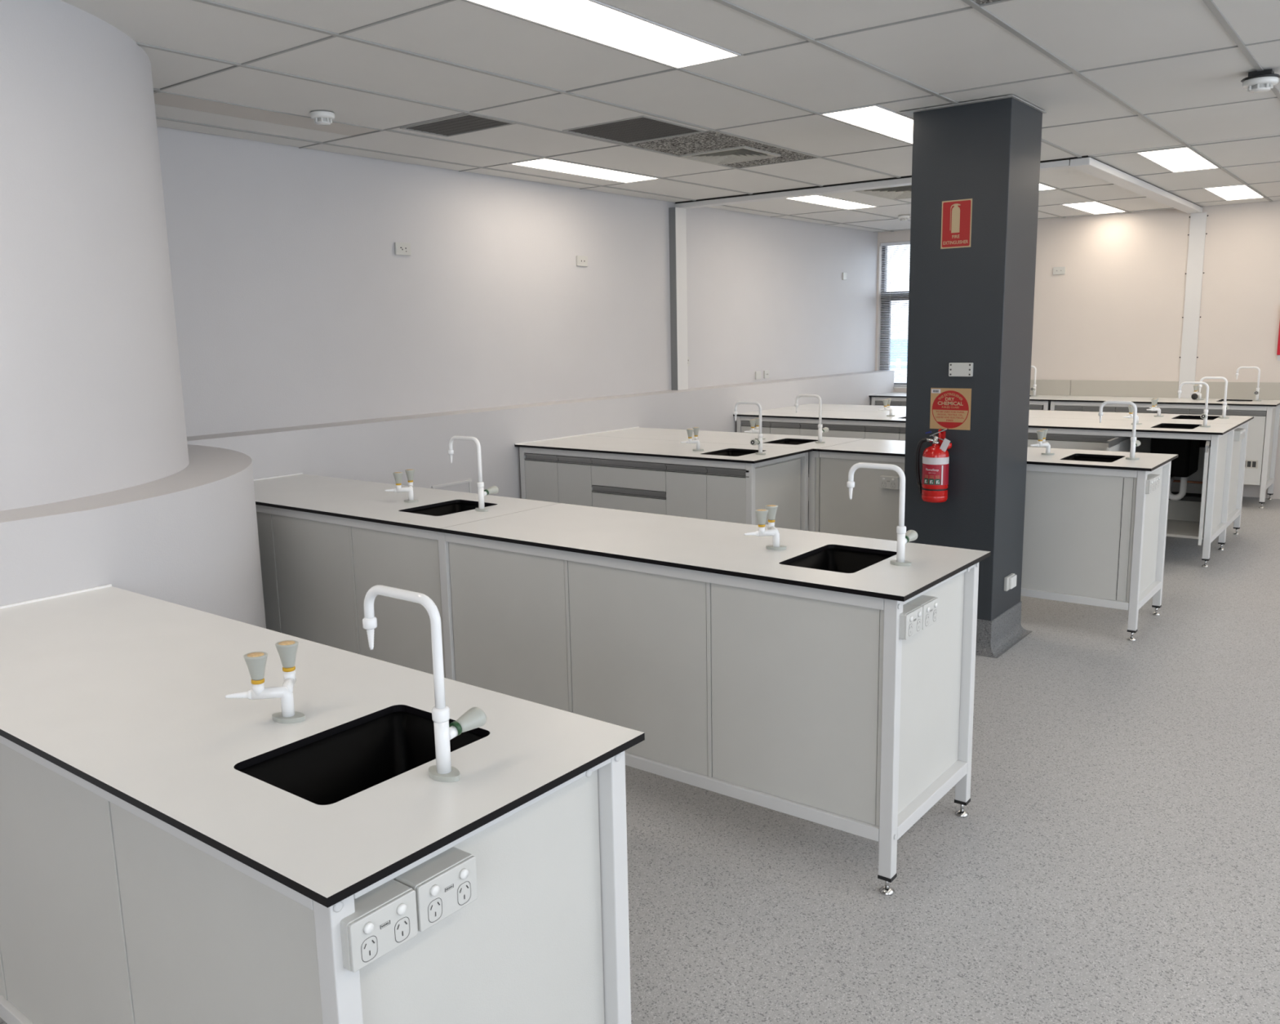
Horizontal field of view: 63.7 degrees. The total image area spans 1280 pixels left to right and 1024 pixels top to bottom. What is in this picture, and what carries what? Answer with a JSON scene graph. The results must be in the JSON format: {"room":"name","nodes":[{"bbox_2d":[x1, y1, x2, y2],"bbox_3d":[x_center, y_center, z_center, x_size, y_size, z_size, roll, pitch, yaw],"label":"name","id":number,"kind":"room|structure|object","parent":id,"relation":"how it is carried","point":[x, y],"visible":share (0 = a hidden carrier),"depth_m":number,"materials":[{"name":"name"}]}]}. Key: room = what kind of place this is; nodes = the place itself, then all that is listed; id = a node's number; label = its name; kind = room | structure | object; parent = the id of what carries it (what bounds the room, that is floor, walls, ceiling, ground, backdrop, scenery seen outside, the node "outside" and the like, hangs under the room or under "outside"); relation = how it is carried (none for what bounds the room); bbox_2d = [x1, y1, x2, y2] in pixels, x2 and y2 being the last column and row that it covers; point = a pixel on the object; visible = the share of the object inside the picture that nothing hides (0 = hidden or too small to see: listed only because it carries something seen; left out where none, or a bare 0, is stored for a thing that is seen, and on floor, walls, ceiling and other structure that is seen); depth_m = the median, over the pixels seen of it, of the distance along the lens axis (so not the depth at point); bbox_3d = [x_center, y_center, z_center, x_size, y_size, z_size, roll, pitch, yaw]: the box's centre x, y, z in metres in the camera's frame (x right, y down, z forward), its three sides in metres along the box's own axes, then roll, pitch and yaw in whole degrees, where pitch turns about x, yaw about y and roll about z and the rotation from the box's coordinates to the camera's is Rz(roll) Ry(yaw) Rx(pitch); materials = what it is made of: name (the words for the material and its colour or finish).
{"room":"science classroom","nodes":[
{"label":"science classroom","id":0,"kind":"room"},
{"bbox_2d":[0,0,266,628],"bbox_3d":[-3.258,-0.073,2.460,1.956,2.660,5.200,6,12,37],"label":"wall","id":1,"kind":"structure","parent":0,"point":[102,482],"depth_m":3.24,"materials":[{"name":"paint"}]},
{"bbox_2d":[156,126,893,498],"bbox_3d":[-0.005,-1.144,8.216,0.500,2.660,8.650,6,12,37],"label":"wall","id":2,"kind":"structure","parent":0,"point":[307,345],"depth_m":6.58,"materials":[{"name":"paint"}]},
{"bbox_2d":[394,242,411,255],"bbox_3d":[-1.435,-1.590,6.226,0.015,0.073,0.115,6,12,37],"label":"wall socket","id":3,"kind":"object","parent":2,"relation":"attached to","point":[400,248],"visible":1,"depth_m":6.22,"materials":[{"name":"grey plastic"}]},
{"bbox_2d":[431,479,471,493],"bbox_3d":[-1.165,0.024,6.441,0.012,0.416,0.325,6,12,37],"label":"access panel","id":4,"kind":"object","parent":2,"relation":"attached to","point":[464,486],"visible":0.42,"depth_m":6.45,"materials":[{"name":"white metal"}]},
{"bbox_2d":[576,255,587,266],"bbox_3d":[-0.423,-1.832,7.520,0.015,0.073,0.115,6,12,37],"label":"wall socket","id":5,"kind":"object","parent":2,"relation":"attached to","point":[581,260],"visible":1,"depth_m":7.51,"materials":[{"name":"grey plastic"}]},
{"bbox_2d":[668,207,688,390],"bbox_3d":[0.318,-1.740,8.466,0.066,1.462,0.150,6,12,37],"label":"column","id":6,"kind":"structure","parent":2,"relation":"attached to","point":[677,215],"depth_m":8.43,"materials":[{"name":"paint"}]},
{"bbox_2d":[674,157,1073,208],"bbox_3d":[1.526,-2.369,7.469,3.070,0.072,0.115,6,12,37],"label":"trim","id":7,"kind":"structure","parent":2,"relation":"attached to","point":[1061,163],"depth_m":7.59,"materials":[{"name":"white metal"}]},
{"bbox_2d":[0,496,1279,1023],"bbox_3d":[1.899,0.968,3.985,9.000,0.120,14.150,6,12,37],"label":"floor","id":8,"kind":"structure","parent":0,"point":[1114,858],"depth_m":3.15,"materials":[{"name":"plastic"}]},
{"bbox_2d":[0,583,644,1023],"bbox_3d":[-0.987,0.802,2.288,2.009,0.906,0.682,6,12,37],"label":"laboratory bench","id":9,"kind":"object","parent":8,"relation":"on","point":[173,850],"visible":1,"depth_m":1.84,"materials":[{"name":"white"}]},
{"bbox_2d":[225,640,305,723],"bbox_3d":[-0.698,0.328,1.972,0.115,0.138,0.159,6,12,37],"label":"tap","id":10,"kind":"object","parent":9,"relation":"on","point":[255,661],"visible":1,"depth_m":1.95,"materials":[{"name":"grey plastic"}]},
{"bbox_2d":[239,711,485,804],"bbox_3d":[-0.482,0.527,1.841,0.293,0.190,0.393,6,12,37],"label":"sink","id":11,"kind":"object","parent":9,"relation":"in","point":[362,753],"depth_m":1.93,"materials":[{"name":"black plastic"}]},
{"bbox_2d":[340,879,417,972],"bbox_3d":[-0.372,0.580,1.447,0.058,0.073,0.115,6,12,37],"label":"power socket","id":12,"kind":"object","parent":9,"relation":"attached to","point":[384,917],"visible":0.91,"depth_m":1.43,"materials":[{"name":"grey plastic"}]},
{"bbox_2d":[363,921,373,933],"bbox_3d":[-0.369,0.568,1.405,0.006,0.016,0.016,6,12,37],"label":"switch","id":13,"kind":"object","parent":12,"relation":"attached to","point":[368,926],"depth_m":1.40,"materials":[{"name":"white"}]},
{"bbox_2d":[360,935,377,961],"bbox_3d":[-0.371,0.599,1.413,0.001,0.034,0.027,6,12,37],"label":"outlet","id":14,"kind":"object","parent":12,"relation":"attached to","point":[369,944],"depth_m":1.41,"materials":[{"name":"grey"}]},
{"bbox_2d":[396,902,407,915],"bbox_3d":[-0.335,0.559,1.450,0.006,0.016,0.016,6,12,37],"label":"switch","id":15,"kind":"object","parent":12,"relation":"attached to","point":[402,908],"depth_m":1.45,"materials":[{"name":"white"}]},
{"bbox_2d":[394,916,409,942],"bbox_3d":[-0.336,0.591,1.457,0.001,0.034,0.027,6,12,37],"label":"outlet","id":16,"kind":"object","parent":12,"relation":"attached to","point":[402,924],"depth_m":1.46,"materials":[{"name":"grey"}]},
{"bbox_2d":[362,584,486,782],"bbox_3d":[-0.365,0.274,1.748,0.216,0.306,0.109,6,12,37],"label":"tap","id":17,"kind":"object","parent":9,"relation":"on","point":[443,771],"visible":1,"depth_m":1.68,"materials":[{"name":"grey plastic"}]},
{"bbox_2d":[395,846,477,931],"bbox_3d":[-0.300,0.563,1.539,0.058,0.073,0.115,6,12,37],"label":"power socket","id":18,"kind":"object","parent":9,"relation":"attached to","point":[443,884],"visible":0.96,"depth_m":1.52,"materials":[{"name":"grey plastic"}]},
{"bbox_2d":[427,897,442,922],"bbox_3d":[-0.299,0.582,1.504,0.001,0.034,0.027,6,12,37],"label":"outlet","id":19,"kind":"object","parent":18,"relation":"attached to","point":[434,904],"depth_m":1.50,"materials":[{"name":"grey"}]},
{"bbox_2d":[457,880,471,905],"bbox_3d":[-0.264,0.573,1.549,0.001,0.034,0.027,6,12,37],"label":"outlet","id":20,"kind":"object","parent":18,"relation":"attached to","point":[464,887],"depth_m":1.55,"materials":[{"name":"grey"}]},
{"bbox_2d":[253,472,559,679],"bbox_3d":[-1.279,0.369,4.799,1.868,0.906,0.680,6,12,37],"label":"laboratory bench","id":21,"kind":"object","parent":8,"relation":"on","point":[324,542],"visible":0.44,"depth_m":4.40,"materials":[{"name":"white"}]},
{"bbox_2d":[384,468,418,502],"bbox_3d":[-1.032,-0.114,4.534,0.115,0.138,0.159,6,12,37],"label":"tap","id":22,"kind":"object","parent":21,"relation":"on","point":[410,473],"visible":1,"depth_m":4.51,"materials":[{"name":"white metal"}]},
{"bbox_2d":[253,474,559,532],"bbox_3d":[-1.289,-0.064,4.724,1.866,0.014,0.680,6,12,37],"label":"countertop","id":23,"kind":"structure","parent":21,"relation":"on","point":[364,500],"depth_m":4.57,"materials":[{"name":"white laminate"}]},
{"bbox_2d":[408,502,487,515],"bbox_3d":[-0.810,0.089,4.389,0.284,0.190,0.373,6,12,37],"label":"sink","id":24,"kind":"object","parent":21,"relation":"in","point":[428,508],"depth_m":4.49,"materials":[{"name":"black plastic"}]},
{"bbox_2d":[448,435,498,511],"bbox_3d":[-0.698,-0.168,4.315,0.216,0.306,0.109,6,12,37],"label":"tap","id":25,"kind":"object","parent":21,"relation":"on","point":[494,489],"visible":1,"depth_m":4.25,"materials":[{"name":"white metal"}]},
{"bbox_2d":[514,434,813,530],"bbox_3d":[0.117,0.025,6.604,1.844,0.906,0.682,6,12,37],"label":"laboratory bench","id":26,"kind":"object","parent":8,"relation":"on","point":[720,482],"visible":0.53,"depth_m":6.23,"materials":[{"name":"white"}]},
{"bbox_2d":[514,435,813,463],"bbox_3d":[0.108,-0.408,6.528,1.844,0.014,0.682,6,12,37],"label":"countertop","id":27,"kind":"structure","parent":26,"relation":"on","point":[615,445],"depth_m":6.42,"materials":[{"name":"white laminate"}]},
{"bbox_2d":[680,426,703,450],"bbox_3d":[0.328,-0.442,6.254,0.115,0.138,0.159,6,12,37],"label":"tap","id":28,"kind":"object","parent":26,"relation":"on","point":[695,429],"visible":1,"depth_m":6.23,"materials":[{"name":"grey plastic"}]},
{"bbox_2d":[708,450,755,456],"bbox_3d":[0.559,-0.248,6.158,0.291,0.190,0.369,6,12,37],"label":"sink","id":29,"kind":"object","parent":26,"relation":"in","point":[717,453],"depth_m":6.29,"materials":[{"name":"black plastic"}]},
{"bbox_2d":[733,400,765,454],"bbox_3d":[0.621,-0.488,5.999,0.216,0.306,0.109,6,12,37],"label":"tap","id":30,"kind":"object","parent":26,"relation":"on","point":[753,442],"visible":1,"depth_m":5.98,"materials":[{"name":"white metal"}]},
{"bbox_2d":[440,502,991,895],"bbox_3d":[0.195,0.538,3.678,1.852,0.900,0.680,6,12,37],"label":"laboratory bench","id":31,"kind":"object","parent":8,"relation":"on","point":[785,681],"visible":0.91,"depth_m":3.29,"materials":[{"name":"white laminate"}]},
{"bbox_2d":[440,502,991,601],"bbox_3d":[0.186,0.102,3.602,1.851,0.014,0.680,6,12,37],"label":"countertop","id":32,"kind":"structure","parent":31,"relation":"on","point":[713,546],"depth_m":3.47,"materials":[{"name":"white laminate"}]},
{"bbox_2d":[743,504,786,550],"bbox_3d":[0.426,0.053,3.414,0.115,0.138,0.159,6,12,37],"label":"tap","id":33,"kind":"object","parent":31,"relation":"on","point":[771,510],"visible":1,"depth_m":3.39,"materials":[{"name":"grey plastic"}]},
{"bbox_2d":[785,548,893,573],"bbox_3d":[0.635,0.253,3.280,0.279,0.190,0.381,6,12,37],"label":"sink","id":34,"kind":"object","parent":31,"relation":"in","point":[820,560],"depth_m":3.40,"materials":[{"name":"black plastic"}]},
{"bbox_2d":[846,462,917,565],"bbox_3d":[0.756,-0.002,3.198,0.216,0.306,0.109,6,12,37],"label":"tap","id":35,"kind":"object","parent":31,"relation":"on","point":[904,536],"visible":1,"depth_m":3.13,"materials":[{"name":"white metal"}]},
{"bbox_2d":[898,603,922,639],"bbox_3d":[0.748,0.308,2.888,0.058,0.073,0.115,6,12,37],"label":"power socket","id":36,"kind":"object","parent":31,"relation":"attached to","point":[911,617],"visible":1,"depth_m":2.86,"materials":[{"name":"grey plastic"}]},
{"bbox_2d":[906,595,938,629],"bbox_3d":[0.820,0.290,2.980,0.058,0.073,0.115,6,12,37],"label":"power socket","id":37,"kind":"object","parent":31,"relation":"attached to","point":[930,604],"visible":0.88,"depth_m":2.96,"materials":[{"name":"grey plastic"}]},
{"bbox_2d":[582,426,864,532],"bbox_3d":[0.538,-0.073,7.120,1.871,0.906,0.660,6,12,37],"label":"laboratory bench","id":38,"kind":"object","parent":8,"relation":"on","point":[704,436],"visible":0.25,"depth_m":6.82,"materials":[{"name":"white"}]},
{"bbox_2d":[585,426,864,451],"bbox_3d":[0.529,-0.507,7.045,1.870,0.014,0.660,6,12,37],"label":"countertop","id":39,"kind":"structure","parent":38,"relation":"on","point":[704,436],"depth_m":7.00,"materials":[{"name":"white laminate"}]},
{"bbox_2d":[743,417,764,439],"bbox_3d":[0.770,-0.550,6.822,0.115,0.138,0.159,6,12,37],"label":"tap","id":40,"kind":"object","parent":38,"relation":"on","point":[756,420],"visible":0.82,"depth_m":6.80,"materials":[{"name":"grey plastic"}]},
{"bbox_2d":[772,440,810,473],"bbox_3d":[0.983,-0.348,6.680,0.282,0.190,0.349,6,12,37],"label":"sink","id":41,"kind":"object","parent":38,"relation":"in","point":[793,442],"depth_m":6.80,"materials":[{"name":"black plastic"}]},
{"bbox_2d":[794,394,828,443],"bbox_3d":[1.102,-0.601,6.585,0.216,0.306,0.109,6,12,37],"label":"tap","id":42,"kind":"object","parent":38,"relation":"on","point":[820,430],"visible":1,"depth_m":6.52,"materials":[{"name":"white metal"}]},
{"bbox_2d":[733,408,906,500],"bbox_3d":[1.769,-0.370,8.696,1.870,0.900,0.696,6,12,37],"label":"laboratory bench","id":43,"kind":"object","parent":8,"relation":"on","point":[840,424],"visible":0.23,"depth_m":8.49,"materials":[{"name":"white"}]},
{"bbox_2d":[733,408,906,422],"bbox_3d":[1.760,-0.807,8.619,1.870,0.014,0.695,6,12,37],"label":"countertop","id":44,"kind":"structure","parent":43,"relation":"on","point":[775,412],"depth_m":8.65,"materials":[{"name":"white"}]},
{"bbox_2d":[777,403,906,413],"bbox_3d":[2.194,-0.474,9.239,1.870,0.900,0.695,6,12,37],"label":"laboratory bench","id":45,"kind":"object","parent":8,"relation":"on","point":[901,409],"visible":0.12,"depth_m":9.37,"materials":[{"name":"white"}]},
{"bbox_2d":[868,391,1066,410],"bbox_3d":[3.387,-0.765,10.765,1.870,0.900,0.628,6,12,37],"label":"laboratory bench","id":46,"kind":"object","parent":8,"relation":"on","point":[898,398],"visible":0.17,"depth_m":10.80,"materials":[{"name":"white"}]},
{"bbox_2d":[868,391,1066,400],"bbox_3d":[3.379,-1.201,10.689,1.870,0.014,0.628,6,12,37],"label":"countertop","id":47,"kind":"structure","parent":46,"relation":"on","point":[893,394],"depth_m":10.76,"materials":[{"name":"white"}]},
{"bbox_2d":[817,438,1177,640],"bbox_3d":[2.013,0.096,5.998,1.848,0.900,0.661,6,12,37],"label":"laboratory bench","id":48,"kind":"object","parent":8,"relation":"on","point":[1093,535],"visible":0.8,"depth_m":5.48,"materials":[{"name":"white laminate"}]},
{"bbox_2d":[879,475,899,488],"bbox_3d":[1.450,-0.172,5.981,0.115,0.073,0.044,6,12,37],"label":"power socket","id":49,"kind":"object","parent":48,"relation":"attached to","point":[888,482],"visible":0.94,"depth_m":5.96,"materials":[{"name":"grey plastic"}]},
{"bbox_2d":[817,438,1177,471],"bbox_3d":[2.005,-0.340,5.921,1.848,0.014,0.661,6,12,37],"label":"countertop","id":50,"kind":"structure","parent":48,"relation":"on","point":[1147,461],"depth_m":5.70,"materials":[{"name":"white laminate"}]},
{"bbox_2d":[1030,428,1054,454],"bbox_3d":[2.244,-0.389,5.731,0.115,0.138,0.159,6,12,37],"label":"tap","id":51,"kind":"object","parent":48,"relation":"on","point":[1042,433],"visible":1,"depth_m":5.71,"materials":[{"name":"white metal"}]},
{"bbox_2d":[1066,455,1120,462],"bbox_3d":[2.446,-0.184,5.576,0.287,0.190,0.346,6,12,37],"label":"sink","id":52,"kind":"object","parent":48,"relation":"in","point":[1068,458],"depth_m":5.68,"materials":[{"name":"black plastic"}]},
{"bbox_2d":[1097,400,1140,459],"bbox_3d":[2.569,-0.442,5.506,0.216,0.306,0.109,6,12,37],"label":"tap","id":53,"kind":"object","parent":48,"relation":"on","point":[1134,442],"visible":1,"depth_m":5.44,"materials":[{"name":"white metal"}]},
{"bbox_2d":[1145,476,1155,493],"bbox_3d":[2.567,-0.135,5.210,0.058,0.073,0.115,6,12,37],"label":"power socket","id":54,"kind":"object","parent":48,"relation":"attached to","point":[1150,481],"visible":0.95,"depth_m":5.16,"materials":[{"name":"grey plastic"}]},
{"bbox_2d":[1027,417,1239,567],"bbox_3d":[3.170,-0.184,7.466,1.863,0.900,0.962,6,12,37],"label":"laboratory bench","id":55,"kind":"object","parent":8,"relation":"on","point":[1203,516],"visible":0.48,"depth_m":7.15,"materials":[{"name":"white"}]},
{"bbox_2d":[1028,417,1239,435],"bbox_3d":[3.242,-0.640,7.492,1.862,0.014,0.695,6,12,37],"label":"countertop","id":56,"kind":"structure","parent":55,"relation":"on","point":[1219,428],"depth_m":7.27,"materials":[{"name":"white laminate"}]},
{"bbox_2d":[1150,425,1199,476],"bbox_3d":[3.728,-0.426,7.176,0.286,0.316,0.409,6,12,37],"label":"sink","id":57,"kind":"object","parent":55,"relation":"in","point":[1186,464],"depth_m":7.02,"materials":[{"name":"black plastic"}]},
{"bbox_2d":[1168,491,1201,502],"bbox_3d":[3.865,-0.107,7.281,0.270,0.035,0.160,6,12,37],"label":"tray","id":58,"kind":"object","parent":55,"relation":"on","point":[1188,496],"depth_m":7.21,"materials":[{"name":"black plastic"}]},
{"bbox_2d":[1177,381,1210,426],"bbox_3d":[3.788,-0.736,7.049,0.216,0.306,0.109,6,12,37],"label":"tap","id":59,"kind":"object","parent":55,"relation":"on","point":[1204,416],"visible":1,"depth_m":7.03,"materials":[{"name":"white metal"}]},
{"bbox_2d":[1028,409,1253,534],"bbox_3d":[3.675,-0.307,8.112,1.863,0.900,0.695,6,12,37],"label":"laboratory bench","id":60,"kind":"object","parent":8,"relation":"on","point":[1239,447],"visible":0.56,"depth_m":7.84,"materials":[{"name":"white laminate"}]},
{"bbox_2d":[1028,409,1253,426],"bbox_3d":[3.667,-0.743,8.035,1.862,0.014,0.695,6,12,37],"label":"countertop","id":61,"kind":"structure","parent":60,"relation":"on","point":[1239,420],"depth_m":7.93,"materials":[{"name":"white laminate"}]},
{"bbox_2d":[1146,397,1163,416],"bbox_3d":[3.947,-0.800,7.887,0.115,0.138,0.159,6,12,37],"label":"tap","id":62,"kind":"object","parent":60,"relation":"on","point":[1154,401],"visible":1,"depth_m":7.86,"materials":[{"name":"grey plastic"}]},
{"bbox_2d":[1176,417,1216,447],"bbox_3d":[4.189,-0.604,7.773,0.302,0.190,0.384,6,12,37],"label":"sink","id":63,"kind":"object","parent":60,"relation":"in","point":[1202,442],"depth_m":7.63,"materials":[{"name":"black plastic"}]},
{"bbox_2d":[1198,376,1229,418],"bbox_3d":[4.288,-0.857,7.684,0.216,0.306,0.109,6,12,37],"label":"tap","id":64,"kind":"object","parent":60,"relation":"on","point":[1225,406],"visible":0.98,"depth_m":7.62,"materials":[{"name":"white metal"}]},
{"bbox_2d":[1049,395,1279,508],"bbox_3d":[4.870,-0.598,9.638,1.865,0.900,0.628,6,12,37],"label":"laboratory bench","id":65,"kind":"object","parent":8,"relation":"on","point":[1263,428],"visible":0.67,"depth_m":9.15,"materials":[{"name":"white laminate"}]},
{"bbox_2d":[1049,395,1279,406],"bbox_3d":[4.861,-1.034,9.561,1.864,0.014,0.628,6,12,37],"label":"countertop","id":66,"kind":"structure","parent":65,"relation":"on","point":[1066,398],"depth_m":9.45,"materials":[{"name":"white"}]},
{"bbox_2d":[1235,366,1261,400],"bbox_3d":[5.424,-1.142,9.184,0.216,0.306,0.109,6,12,37],"label":"tap","id":67,"kind":"object","parent":65,"relation":"on","point":[1256,393],"visible":1,"depth_m":9.17,"materials":[{"name":"white metal"}]},
{"bbox_2d":[1244,459,1257,468],"bbox_3d":[5.302,-0.416,8.958,0.125,0.070,0.004,6,12,37],"label":"power socket","id":68,"kind":"object","parent":65,"relation":"attached to","point":[1250,464],"depth_m":8.95,"materials":[{"name":"plastic"}]},
{"bbox_2d":[61,0,1279,231],"bbox_3d":[1.805,-1.735,3.543,8.900,0.080,13.950,6,12,37],"label":"ceiling","id":69,"kind":"structure","parent":0,"point":[1113,81],"depth_m":4.30,"materials":[{"name":"grey"}]},
{"bbox_2d":[153,92,378,135],"bbox_3d":[-1.744,-1.852,4.807,0.233,0.008,1.136,6,12,37],"label":"ceiling strip","id":70,"kind":"object","parent":69,"relation":"attached to","point":[165,99],"visible":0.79,"depth_m":4.75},
{"bbox_2d":[310,111,334,125],"bbox_3d":[-1.464,-1.815,4.756,0.108,0.050,0.108,6,12,37],"label":"smoke detector","id":71,"kind":"object","parent":69,"relation":"attached to","point":[321,117],"visible":1,"depth_m":4.73,"materials":[{"name":"white"}]},
{"bbox_2d":[400,113,515,137],"bbox_3d":[-0.905,-1.922,5.110,0.500,0.016,0.315,6,12,37],"label":"ceiling vent","id":72,"kind":"object","parent":69,"relation":"in","point":[464,123],"visible":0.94,"depth_m":5.11,"materials":[{"name":"grey"}]},
{"bbox_2d":[508,157,659,182],"bbox_3d":[-0.332,-2.202,6.640,0.297,0.017,1.152,6,12,37],"label":"recessed light","id":73,"kind":"object","parent":69,"relation":"in","point":[547,164],"visible":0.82,"depth_m":6.60,"materials":[{"name":"white"}]},
{"bbox_2d":[464,0,741,68],"bbox_3d":[-0.085,-1.666,3.545,0.297,0.017,1.152,6,12,37],"label":"recessed light","id":74,"kind":"object","parent":69,"relation":"in","point":[597,21],"visible":0.89,"depth_m":3.54,"materials":[{"name":"white plastic"}]},
{"bbox_2d":[562,115,705,144],"bbox_3d":[-0.029,-1.978,5.329,0.525,0.016,0.530,6,12,37],"label":"ceiling vent","id":75,"kind":"object","parent":69,"relation":"in","point":[641,128],"visible":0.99,"depth_m":5.33,"materials":[{"name":"grey"}]},
{"bbox_2d":[628,131,815,167],"bbox_3d":[0.508,-2.108,6.004,0.576,0.032,1.141,6,12,37],"label":"ceiling vent","id":76,"kind":"object","parent":69,"relation":"in","point":[714,148],"visible":1,"depth_m":5.95,"materials":[{"name":"metal"}]},
{"bbox_2d":[786,195,877,209],"bbox_3d":[1.588,-2.571,8.528,0.287,0.017,1.172,6,12,37],"label":"recessed light","id":77,"kind":"object","parent":69,"relation":"in","point":[815,199],"visible":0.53,"depth_m":8.54,"materials":[{"name":"white"}]},
{"bbox_2d":[819,103,913,144],"bbox_3d":[1.341,-2.014,5.367,0.297,0.017,1.152,6,12,37],"label":"recessed light","id":78,"kind":"object","parent":69,"relation":"in","point":[879,119],"visible":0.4,"depth_m":5.18,"materials":[{"name":"white"}]},
{"bbox_2d":[852,185,911,199],"bbox_3d":[2.043,-2.475,7.927,0.540,0.032,0.750,6,12,37],"label":"ceiling vent","id":79,"kind":"object","parent":69,"relation":"in","point":[898,192],"visible":0.48,"depth_m":7.97,"materials":[{"name":"grey"}]},
{"bbox_2d":[1060,200,1125,213],"bbox_3d":[4.134,-2.767,9.355,0.292,0.017,1.102,6,12,37],"label":"recessed light","id":80,"kind":"object","parent":69,"relation":"in","point":[1093,207],"visible":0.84,"depth_m":9.33,"materials":[{"name":"white"}]},
{"bbox_2d":[1135,146,1220,172],"bbox_3d":[3.506,-2.287,6.684,0.292,0.017,1.112,6,12,37],"label":"recessed light","id":81,"kind":"object","parent":69,"relation":"in","point":[1184,158],"visible":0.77,"depth_m":6.65,"materials":[{"name":"white"}]},
{"bbox_2d":[1203,184,1265,200],"bbox_3d":[4.885,-2.623,8.449,0.292,0.017,1.092,6,12,37],"label":"recessed light","id":82,"kind":"object","parent":69,"relation":"in","point":[1237,192],"visible":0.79,"depth_m":8.42,"materials":[{"name":"white"}]},
{"bbox_2d":[1240,68,1279,93],"bbox_3d":[2.615,-1.812,4.339,0.146,0.076,0.146,6,12,37],"label":"smoke detector","id":83,"kind":"object","parent":69,"relation":"attached to","point":[1256,82],"visible":1,"depth_m":4.31,"materials":[{"name":"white plastic"}]},
{"bbox_2d":[898,94,1046,657],"bbox_3d":[1.669,-0.657,5.233,0.587,2.660,0.565,6,12,37],"label":"pillar","id":84,"kind":"structure","parent":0,"point":[974,304],"depth_m":5.01,"materials":[{"name":"grey paint"}]},
{"bbox_2d":[915,428,951,502],"bbox_3d":[1.451,-0.232,5.069,0.150,0.363,0.151,-2,10,-6],"label":"fire extinguisher","id":85,"kind":"object","parent":84,"relation":"attached to","point":[934,488],"visible":1,"depth_m":5.04,"materials":[{"name":"red"}]},
{"bbox_2d":[929,387,971,430],"bbox_3d":[1.529,-0.508,5.075,0.204,0.202,0.004,6,12,37],"label":"sign","id":86,"kind":"object","parent":84,"relation":"attached to","point":[950,407],"visible":1,"depth_m":5.07,"materials":[{"name":"brown"}]},
{"bbox_2d":[940,198,972,248],"bbox_3d":[1.512,-1.376,4.923,0.147,0.222,0.003,6,12,37],"label":"sign","id":87,"kind":"object","parent":84,"relation":"attached to","point":[956,218],"visible":1,"depth_m":4.92,"materials":[{"name":"red"}]},
{"bbox_2d":[948,362,973,376],"bbox_3d":[1.559,-0.692,5.004,0.114,0.066,0.023,6,12,37],"label":"junction box","id":88,"kind":"object","parent":84,"relation":"attached to","point":[955,369],"visible":1,"depth_m":4.99,"materials":[{"name":"grey plastic"}]},
{"bbox_2d":[1004,573,1017,591],"bbox_3d":[1.891,0.358,5.255,0.028,0.070,0.118,6,12,37],"label":"socket","id":89,"kind":"object","parent":84,"relation":"attached to","point":[1010,580],"visible":1,"depth_m":5.23,"materials":[{"name":"grey plastic"}]},
{"bbox_2d":[875,200,1279,498],"bbox_3d":[6.026,-1.427,9.139,8.900,2.660,0.220,6,12,37],"label":"wall","id":90,"kind":"structure","parent":0,"point":[1116,312],"depth_m":9.80,"materials":[{"name":"paint"}]},
{"bbox_2d":[880,244,910,387],"bbox_3d":[3.318,-2.121,11.052,1.585,1.585,0.132,6,12,37],"label":"window","id":91,"kind":"structure","parent":90,"relation":"in","point":[883,255],"depth_m":11.50,"materials":[{"name":"black"}]},
{"bbox_2d":[879,240,910,386],"bbox_3d":[3.305,-2.128,11.032,1.575,1.559,0.038,6,12,37],"label":"blind","id":92,"kind":"object","parent":91,"relation":"attached to","point":[908,242],"visible":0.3,"depth_m":11.39,"materials":[{"name":"white"}]},
{"bbox_2d":[1030,379,1071,395],"bbox_3d":[4.127,-1.270,10.504,0.502,0.156,0.014,6,12,37],"label":"trim","id":93,"kind":"structure","parent":90,"relation":"attached to","point":[1044,387],"depth_m":10.45,"materials":[{"name":"laminate"}]},
{"bbox_2d":[1070,379,1178,397],"bbox_3d":[4.716,-1.204,10.056,0.974,0.156,0.014,6,12,37],"label":"trim","id":94,"kind":"structure","parent":90,"relation":"attached to","point":[1148,388],"depth_m":10.04,"materials":[{"name":"laminate"}]},
{"bbox_2d":[1069,155,1202,213],"bbox_3d":[3.928,-2.498,7.955,0.120,0.080,3.838,6,12,37],"label":"trim","id":95,"kind":"structure","parent":90,"relation":"attached to","point":[1091,166],"depth_m":7.39,"materials":[{"name":"white metal"}]},
{"bbox_2d":[1177,212,1208,398],"bbox_3d":[5.142,-1.909,9.590,0.160,1.690,0.012,6,12,37],"label":"column","id":96,"kind":"structure","parent":90,"relation":"attached to","point":[1197,234],"depth_m":9.58,"materials":[{"name":"paint"}]},
{"bbox_2d":[1194,381,1279,399],"bbox_3d":[5.503,-1.115,9.457,0.738,0.156,0.014,6,12,37],"label":"trim","id":97,"kind":"structure","parent":90,"relation":"attached to","point":[1235,390],"depth_m":9.44,"materials":[{"name":"laminate"}]},
{"label":"outside","id":98,"kind":"structure","parent":0,"visible":0},
{"bbox_3d":[25.159,-0.467,32.696,70.000,0.100,59.350,6,12,37],"label":"ground","id":99,"kind":"structure","parent":98,"visible":0},
{"bbox_2d":[889,315,908,382],"bbox_3d":[3.093,-3.005,32.332,19.000,5.900,6.050,6,12,37],"label":"neighbouring building","id":100,"kind":"structure","parent":99,"relation":"on","point":[891,315],"depth_m":25.63,"materials":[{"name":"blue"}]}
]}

